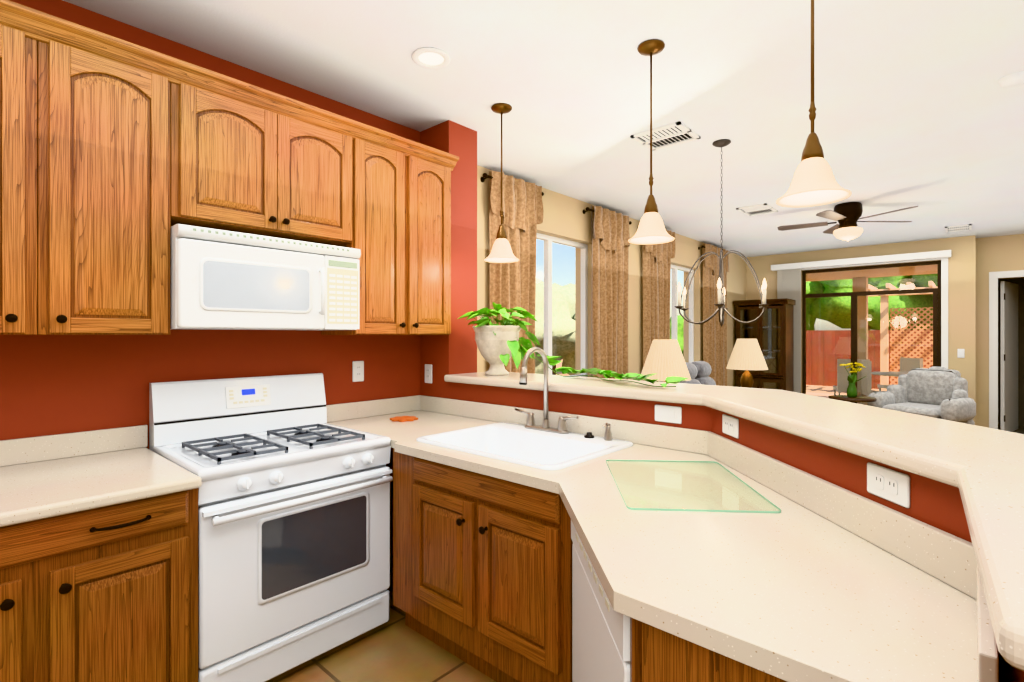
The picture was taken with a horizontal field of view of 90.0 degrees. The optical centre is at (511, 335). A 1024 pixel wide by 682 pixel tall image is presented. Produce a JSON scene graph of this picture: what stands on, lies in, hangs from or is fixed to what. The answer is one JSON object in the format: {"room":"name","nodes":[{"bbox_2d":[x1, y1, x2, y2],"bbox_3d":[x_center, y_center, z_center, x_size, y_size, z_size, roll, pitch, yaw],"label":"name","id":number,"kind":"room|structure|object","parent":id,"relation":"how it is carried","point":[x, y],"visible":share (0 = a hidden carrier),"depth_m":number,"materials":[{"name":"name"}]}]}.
{"room":"kitchen","nodes":[
{"label":"kitchen","id":0,"kind":"room"},
{"bbox_2d":[0,0,419,556],"bbox_3d":[-2.306,0.023,1.904,0.450,2.780,5.050,0,0,42],"label":"wall","id":1,"kind":"structure","parent":0,"point":[55,384],"depth_m":2.35,"materials":[{"name":"paint"}]},
{"bbox_2d":[0,0,43,334],"bbox_3d":[-1.946,-0.554,1.704,0.348,1.104,0.507,0,0,42],"label":"upper cabinet","id":2,"kind":"object","parent":1,"relation":"attached to","point":[21,27],"depth_m":1.75,"materials":[{"name":"brown wood"}]},
{"bbox_2d":[44,13,175,334],"bbox_3d":[-1.642,-0.554,2.042,0.348,1.104,0.402,0,0,42],"label":"upper cabinet","id":3,"kind":"object","parent":1,"relation":"attached to","point":[119,158],"depth_m":1.92,"materials":[{"name":"brown wood"}]},
{"bbox_2d":[176,60,355,244],"bbox_3d":[-1.233,-0.796,2.496,0.348,0.620,0.815,0,0,42],"label":"upper cabinet","id":4,"kind":"object","parent":1,"relation":"attached to","point":[250,159],"depth_m":2.34,"materials":[{"name":"brown wood"}]},
{"bbox_2d":[170,224,360,329],"bbox_3d":[-1.190,-0.236,2.457,0.464,0.418,0.812,0,0,42],"label":"microwave","id":5,"kind":"object","parent":4,"relation":"attached to","point":[225,280],"visible":1,"depth_m":2.26,"materials":[{"name":"white plastic"}]},
{"bbox_2d":[352,361,363,381],"bbox_3d":[-0.927,0.218,3.091,0.008,0.125,0.076,0,0,42],"label":"outlet","id":6,"kind":"object","parent":1,"relation":"attached to","point":[357,371],"visible":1,"depth_m":3.09,"materials":[{"name":"white plastic"}]},
{"bbox_2d":[321,121,455,334],"bbox_3d":[-0.751,-0.554,3.031,0.348,1.104,0.750,0,0,42],"label":"upper cabinet","id":7,"kind":"object","parent":1,"relation":"attached to","point":[403,187],"depth_m":2.91,"materials":[{"name":"brown wood"}]},
{"bbox_2d":[267,556,495,681],"bbox_3d":[2.531,1.473,2.494,6.850,0.120,12.400,0,0,42],"label":"floor","id":8,"kind":"structure","parent":0,"point":[395,648],"depth_m":2.21,"materials":[{"name":"tile"}]},
{"bbox_2d":[0,488,197,681],"bbox_3d":[-1.663,0.977,1.741,0.718,0.872,0.860,0,0,42],"label":"base cabinet","id":9,"kind":"object","parent":8,"relation":"on","point":[106,594],"visible":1,"depth_m":1.61,"materials":[{"name":"brown wood"}]},
{"bbox_2d":[0,425,200,526],"bbox_3d":[-1.839,0.470,1.526,0.741,0.138,1.414,0,0,42],"label":"countertop","id":10,"kind":"structure","parent":9,"relation":"on","point":[46,476],"depth_m":1.85,"materials":[{"name":"beige stone"}]},
{"bbox_2d":[149,373,392,681],"bbox_3d":[-1.081,0.813,2.350,0.748,1.200,0.820,0,0,42],"label":"range","id":11,"kind":"object","parent":8,"relation":"on","point":[294,530],"visible":0.98,"depth_m":2.17,"materials":[{"name":"white metal"}]},
{"bbox_2d":[393,448,571,681],"bbox_3d":[0.033,0.977,2.336,1.037,0.872,0.758,0,0,42],"label":"base cabinet","id":12,"kind":"object","parent":8,"relation":"on","point":[482,573],"visible":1,"depth_m":2.00,"materials":[{"name":"brown wood"}]},
{"bbox_2d":[326,347,997,681],"bbox_3d":[-0.005,0.377,2.038,2.782,0.638,1.267,0,0,42],"label":"countertop","id":13,"kind":"structure","parent":12,"relation":"on","point":[817,579],"depth_m":1.18,"materials":[{"name":"beige stone"}]},
{"bbox_2d":[390,416,417,421],"bbox_3d":[-0.636,0.493,3.018,0.166,0.010,0.166,0,0,42],"label":"trivet","id":14,"kind":"object","parent":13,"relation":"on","point":[403,418],"visible":1,"depth_m":3.00,"materials":[{"name":"ceramic"}]},
{"bbox_2d":[416,422,633,508],"bbox_3d":[0.049,0.591,2.381,0.840,0.210,0.630,0,0,42],"label":"sink","id":15,"kind":"object","parent":13,"relation":"in","point":[551,449],"depth_m":2.51,"materials":[{"name":"white ceramic"}]},
{"bbox_2d":[514,347,578,433],"bbox_3d":[0.116,0.272,2.554,0.406,0.427,0.228,0,0,42],"label":"faucet","id":16,"kind":"object","parent":13,"relation":"on","point":[530,427],"depth_m":2.60,"materials":[{"name":"silver metal"}]},
{"bbox_2d":[584,422,611,440],"bbox_3d":[0.390,0.444,2.386,0.148,0.085,0.095,0,0,42],"label":"soap dispenser","id":17,"kind":"object","parent":13,"relation":"on","point":[607,436],"depth_m":2.37,"materials":[{"name":"silver metal"}]},
{"bbox_2d":[606,460,780,512],"bbox_3d":[0.564,0.495,1.729,0.430,0.006,0.570,0,0,4],"label":"glass cutting board","id":18,"kind":"object","parent":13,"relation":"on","point":[697,509],"visible":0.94,"depth_m":1.62,"materials":[{"name":"green"}]},
{"bbox_2d":[571,521,641,681],"bbox_3d":[0.520,0.979,1.402,0.626,0.869,0.705,0,0,-3],"label":"dishwasher","id":19,"kind":"object","parent":8,"relation":"on","point":[606,642],"visible":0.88,"depth_m":1.30,"materials":[{"name":"white plastic"}]},
{"bbox_2d":[659,361,715,384],"bbox_3d":[2.147,0.852,5.356,0.950,1.122,1.220,0,0,42],"label":"sofa","id":20,"kind":"object","parent":8,"relation":"on","point":[699,372],"visible":0.12,"depth_m":5.53,"materials":[{"name":"grey fabric"}]},
{"bbox_2d":[642,622,786,681],"bbox_3d":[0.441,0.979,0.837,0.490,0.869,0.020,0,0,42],"label":"base cabinet","id":21,"kind":"object","parent":8,"relation":"on","point":[667,657],"depth_m":0.94,"materials":[{"name":"brown wood"}]},
{"bbox_2d":[449,382,1023,681],"bbox_3d":[0.182,0.854,1.853,2.737,1.118,1.697,0,0,42],"label":"wall","id":22,"kind":"structure","parent":8,"relation":"on","point":[936,504],"depth_m":1.63,"materials":[{"name":"paint"}]},
{"bbox_2d":[655,405,681,423],"bbox_3d":[0.689,0.349,2.263,0.125,0.074,0.008,0,0,42],"label":"light switch","id":23,"kind":"object","parent":22,"relation":"attached to","point":[668,414],"visible":1,"depth_m":2.26,"materials":[{"name":"white plastic"}]},
{"bbox_2d":[722,414,738,438],"bbox_3d":[0.838,0.349,1.969,0.008,0.074,0.125,0,0,-3],"label":"outlet","id":24,"kind":"object","parent":22,"relation":"attached to","point":[730,425],"visible":1,"depth_m":1.96,"materials":[{"name":"white plastic"}]},
{"bbox_2d":[444,372,1023,670],"bbox_3d":[0.328,0.271,1.848,2.954,0.045,1.949,0,0,42],"label":"bar","id":25,"kind":"object","parent":22,"relation":"on","point":[981,468],"visible":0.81,"depth_m":1.20,"materials":[{"name":"beige stone"}]},
{"bbox_2d":[458,302,542,375],"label":"planter","id":26,"kind":"object","parent":25,"relation":"on","point":[498,346],"depth_m":3.10,"materials":[{"name":"ceramic"}]},
{"bbox_2d":[546,355,688,386],"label":"plant","id":27,"kind":"object","parent":25,"relation":"on","point":[607,373],"depth_m":2.69,"materials":[{"name":"plant"}]},
{"bbox_2d":[867,462,909,507],"bbox_3d":[0.878,0.349,1.200,0.008,0.074,0.125,0,0,-3],"label":"outlet","id":28,"kind":"object","parent":22,"relation":"attached to","point":[890,485],"visible":1,"depth_m":1.19,"materials":[{"name":"white plastic"}]},
{"bbox_2d":[733,298,795,391],"bbox_3d":[4.117,0.423,8.366,0.810,1.980,0.510,0,0,42],"label":"china cabinet","id":29,"kind":"object","parent":8,"relation":"on","point":[771,330],"visible":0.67,"depth_m":8.21,"materials":[{"name":"brown wood"}]},
{"bbox_2d":[829,395,876,402],"bbox_3d":[4.399,1.108,6.625,0.520,0.610,0.520,0,0,42],"label":"side table","id":30,"kind":"object","parent":8,"relation":"on","point":[855,399],"visible":0.38,"depth_m":6.49,"materials":[{"name":"brown wood"}]},
{"bbox_2d":[839,362,864,397],"bbox_3d":[4.435,0.576,6.639,0.294,0.454,0.399,0,0,42],"label":"flower vase","id":31,"kind":"object","parent":30,"relation":"on","point":[851,388],"visible":1,"depth_m":6.59,"materials":[{"name":"green glass"}]},
{"bbox_2d":[868,366,975,424],"bbox_3d":[5.266,0.913,6.546,0.860,1.000,0.980,0,0,-28],"label":"armchair","id":32,"kind":"object","parent":8,"relation":"on","point":[937,392],"visible":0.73,"depth_m":6.50,"materials":[{"name":"grey fabric"}]},
{"bbox_3d":[1.406,1.083,4.705,0.560,0.660,0.560,0,0,42],"label":"end table","id":33,"kind":"object","parent":8,"relation":"on","visible":0},
{"bbox_2d":[640,340,690,381],"bbox_3d":[1.406,0.398,4.705,0.458,0.709,0.458,0,0,42],"label":"table lamp","id":34,"kind":"object","parent":33,"relation":"on","point":[664,359],"visible":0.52,"depth_m":4.57,"materials":[{"name":"beige fabric"}]},
{"bbox_3d":[2.798,1.083,6.102,0.560,0.660,0.560,0,0,42],"label":"end table","id":35,"kind":"object","parent":8,"relation":"on","visible":0},
{"bbox_2d":[726,339,767,387],"bbox_3d":[2.799,0.398,6.102,0.458,0.709,0.458,0,0,42],"label":"table lamp","id":36,"kind":"object","parent":35,"relation":"on","point":[746,355],"visible":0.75,"depth_m":5.98,"materials":[{"name":"beige fabric"}]},
{"bbox_2d":[420,120,476,397],"bbox_3d":[-0.425,0.023,3.440,0.290,2.780,0.250,0,0,42],"label":"wall","id":37,"kind":"structure","parent":0,"point":[454,351],"depth_m":3.34,"materials":[{"name":"paint"}]},
{"bbox_2d":[425,364,431,383],"bbox_3d":[-0.553,0.255,3.381,0.076,0.125,0.008,0,0,42],"label":"outlet","id":38,"kind":"object","parent":37,"relation":"attached to","point":[428,373],"visible":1,"depth_m":3.38,"materials":[{"name":"white plastic"}]},
{"bbox_2d":[63,0,1023,256],"bbox_3d":[2.531,-1.427,2.494,6.850,0.120,12.400,0,0,42],"label":"ceiling","id":39,"kind":"structure","parent":0,"point":[916,104],"depth_m":2.85,"materials":[{"name":"paint"}]},
{"bbox_2d":[412,47,449,68],"bbox_3d":[-0.398,-1.361,2.521,0.188,0.010,0.188,0,0,42],"label":"recessed light","id":40,"kind":"object","parent":39,"relation":"in","point":[430,57],"visible":1,"depth_m":2.51,"materials":[{"name":"white"}]},
{"bbox_2d":[484,103,518,262],"bbox_3d":[-0.062,-0.907,3.073,0.212,0.918,0.212,0,0,42],"label":"pendant light","id":41,"kind":"object","parent":39,"relation":"hanging from","point":[501,251],"visible":1,"depth_m":3.05,"materials":[{"name":"white glass"}]},
{"bbox_2d":[628,39,674,243],"bbox_3d":[0.659,-0.907,2.424,0.212,0.918,0.212,0,0,42],"label":"pendant light","id":42,"kind":"object","parent":39,"relation":"hanging from","point":[651,229],"visible":1,"depth_m":2.40,"materials":[{"name":"white glass"}]},
{"bbox_2d":[630,121,700,150],"bbox_3d":[1.055,-1.359,3.514,0.350,0.014,0.340,0,0,42],"label":"ceiling vent","id":43,"kind":"object","parent":39,"relation":"in","point":[672,134],"visible":1,"depth_m":3.50,"materials":[{"name":"white metal"}]},
{"bbox_2d":[674,139,769,326],"bbox_3d":[1.484,-0.711,3.625,0.673,1.309,0.660,0,0,42],"label":"chandelier","id":44,"kind":"object","parent":39,"relation":"hanging from","point":[720,305],"visible":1,"depth_m":3.60,"materials":[{"name":"grey metal"}]},
{"bbox_2d":[736,203,777,215],"bbox_3d":[2.664,-1.359,5.564,0.300,0.014,0.420,0,0,42],"label":"ceiling vent","id":45,"kind":"object","parent":39,"relation":"in","point":[765,208],"visible":1,"depth_m":5.55,"materials":[{"name":"white metal"}]},
{"bbox_2d":[776,0,850,206],"bbox_3d":[0.989,-0.907,1.685,0.212,0.918,0.212,0,0,42],"label":"pendant light","id":46,"kind":"object","parent":39,"relation":"hanging from","point":[814,183],"visible":1,"depth_m":1.67,"materials":[{"name":"white glass"}]},
{"bbox_2d":[777,202,917,240],"bbox_3d":[3.481,-1.173,5.364,1.250,0.385,1.259,0,0,42],"label":"ceiling fan","id":47,"kind":"object","parent":39,"relation":"hanging from","point":[847,215],"visible":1,"depth_m":5.28,"materials":[{"name":"brown wood"}]},
{"bbox_2d":[945,224,971,232],"bbox_3d":[5.683,-1.359,6.519,0.250,0.014,0.400,0,0,42],"label":"ceiling vent","id":48,"kind":"object","parent":39,"relation":"in","point":[956,228],"visible":1,"depth_m":6.49,"materials":[{"name":"white metal"}]},
{"bbox_2d":[998,71,1023,86],"bbox_3d":[2.665,-1.349,2.710,0.132,0.034,0.132,0,0,42],"label":"recessed light","id":49,"kind":"object","parent":39,"relation":"attached to","point":[1013,79],"visible":0.98,"depth_m":2.69,"materials":[{"name":"white plastic"}]},
{"bbox_2d":[477,165,745,386],"bbox_3d":[1.768,0.023,6.579,0.250,2.780,7.350,0,0,42],"label":"wall","id":50,"kind":"structure","parent":0,"point":[565,217],"depth_m":5.94,"materials":[{"name":"beige paint"}]},
{"bbox_2d":[480,171,543,373],"bbox_3d":[0.025,0.028,4.347,0.142,2.710,0.764,0,0,42],"label":"curtain","id":51,"kind":"object","parent":50,"relation":"attached to","point":[512,285],"visible":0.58,"depth_m":4.33,"materials":[{"name":"brown fabric"}]},
{"bbox_2d":[535,233,587,376],"bbox_3d":[0.383,-0.252,4.967,0.148,1.426,1.296,0,0,42],"label":"window","id":52,"kind":"structure","parent":50,"relation":"in","point":[548,240],"depth_m":5.13,"materials":[{"name":"white"}]},
{"bbox_2d":[583,205,631,379],"bbox_3d":[1.049,0.028,5.484,0.142,2.710,0.904,0,0,42],"label":"curtain","id":53,"kind":"object","parent":50,"relation":"attached to","point":[610,286],"visible":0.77,"depth_m":5.45,"materials":[{"name":"brown fabric"}]},
{"bbox_2d":[637,227,675,381],"bbox_3d":[1.804,0.028,6.324,0.141,2.710,0.884,0,0,42],"label":"curtain","id":54,"kind":"object","parent":50,"relation":"attached to","point":[656,285],"visible":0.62,"depth_m":6.25,"materials":[{"name":"brown fabric"}]},
{"bbox_2d":[670,264,693,362],"bbox_3d":[2.289,-0.252,7.085,0.148,1.426,1.196,0,0,42],"label":"window","id":55,"kind":"structure","parent":50,"relation":"in","point":[673,293],"depth_m":7.29,"materials":[{"name":"white"}]},
{"bbox_2d":[698,244,728,385],"bbox_3d":[3.076,0.028,7.736,0.142,2.710,1.044,0,0,42],"label":"curtain","id":56,"kind":"object","parent":50,"relation":"attached to","point":[714,344],"visible":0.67,"depth_m":7.64,"materials":[{"name":"brown fabric"}]},
{"bbox_2d":[746,235,975,424],"bbox_3d":[5.330,0.023,8.115,2.990,2.780,0.300,0,0,42],"label":"wall","id":57,"kind":"structure","parent":0,"point":[962,297],"depth_m":7.18,"materials":[{"name":"beige paint"}]},
{"bbox_2d":[771,250,950,392],"bbox_3d":[5.244,0.101,7.877,2.300,2.555,0.130,0,0,42],"label":"vertical blinds","id":58,"kind":"object","parent":57,"relation":"attached to","point":[789,281],"visible":0.48,"depth_m":8.36,"materials":[{"name":"white"}]},
{"bbox_2d":[801,258,947,404],"bbox_3d":[5.463,0.135,7.892,1.925,2.553,0.174,0,0,42],"label":"door","id":59,"kind":"structure","parent":57,"relation":"in","point":[940,325],"depth_m":7.77,"materials":[{"name":"brown"}]},
{"bbox_2d":[957,349,964,357],"bbox_3d":[6.226,0.253,7.100,0.076,0.125,0.008,0,0,42],"label":"light switch","id":60,"kind":"object","parent":57,"relation":"attached to","point":[960,353],"visible":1,"depth_m":7.10,"materials":[{"name":"white plastic"}]},
{"bbox_2d":[976,234,1023,427],"bbox_3d":[7.822,0.023,6.175,3.510,2.780,0.150,0,0,42],"label":"wall","id":61,"kind":"structure","parent":0,"point":[999,253],"depth_m":7.16,"materials":[{"name":"beige paint"}]},
{"bbox_2d":[989,270,1023,428],"bbox_3d":[7.052,0.267,6.755,1.110,2.288,0.014,0,0,42],"label":"door frame","id":62,"kind":"structure","parent":61,"relation":"attached to","point":[993,349],"depth_m":7.08,"materials":[{"name":"white wood"}]},
{"bbox_2d":[998,278,1023,433],"bbox_3d":[7.644,0.083,7.412,1.230,2.900,1.450,0,0,42],"label":"wall","id":63,"kind":"structure","parent":0,"point":[1020,283],"depth_m":7.96,"materials":[{"name":"paint"}]},
{"bbox_2d":[1000,281,1017,431],"bbox_3d":[7.206,0.322,7.409,0.872,2.158,0.048,0,0,-36],"label":"hall door","id":64,"kind":"structure","parent":63,"relation":"in","point":[1009,356],"depth_m":7.29,"materials":[{"name":"white wood"}]},
{"label":"outside","id":65,"kind":"structure","parent":0,"visible":0},
{"bbox_2d":[556,360,878,394],"bbox_3d":[-20.312,1.588,41.353,160.000,0.250,90.000,0,0,42],"label":"ground","id":66,"kind":"structure","parent":65,"point":[816,389],"depth_m":13.78,"materials":[{"name":"beige"}]},
{"bbox_2d":[535,278,574,374],"bbox_3d":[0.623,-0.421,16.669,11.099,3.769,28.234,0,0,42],"label":"tree","id":67,"kind":"object","parent":66,"relation":"on","point":[561,319],"depth_m":9.28,"materials":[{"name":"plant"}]},
{"bbox_2d":[670,274,936,354],"bbox_3d":[12.316,-1.859,14.167,14.284,6.646,14.125,0,0,42],"label":"trees","id":68,"kind":"object","parent":66,"relation":"on","point":[847,318],"depth_m":15.65,"materials":[{"name":"green plant"}]},
{"bbox_2d":[806,330,932,388],"bbox_3d":[12.358,0.663,11.880,20.000,1.600,0.300,0,0,42],"label":"wall","id":69,"kind":"structure","parent":66,"relation":"on","point":[872,353],"depth_m":14.54,"materials":[{"name":"red wood"}]},
{"bbox_2d":[806,264,936,403],"bbox_3d":[8.110,0.038,8.983,6.440,2.850,4.690,0,0,42],"label":"patio","id":70,"kind":"structure","parent":66,"relation":"on","point":[861,302],"depth_m":10.63,"materials":[{"name":"beige wood"}]},
{"bbox_2d":[833,357,922,404],"bbox_3d":[6.937,0.934,9.457,1.717,0.980,2.276,0,0,42],"label":"patio furniture","id":71,"kind":"object","parent":70,"relation":"on","point":[866,386],"depth_m":9.46,"materials":[{"name":"beige"}]},
{"bbox_2d":[868,281,936,390],"bbox_3d":[9.902,0.138,11.467,3.300,2.650,1.400,0,0,42],"label":"pergola","id":72,"kind":"object","parent":66,"relation":"on","point":[883,309],"depth_m":12.11,"materials":[{"name":"beige painted wood"}]},
{"bbox_2d":[890,307,932,383],"bbox_3d":[9.845,0.413,11.404,2.300,2.100,0.030,0,0,42],"label":"lattice","id":73,"kind":"object","parent":66,"relation":"on","point":[910,333],"depth_m":11.90,"materials":[{"name":"brown wood"}]}
]}

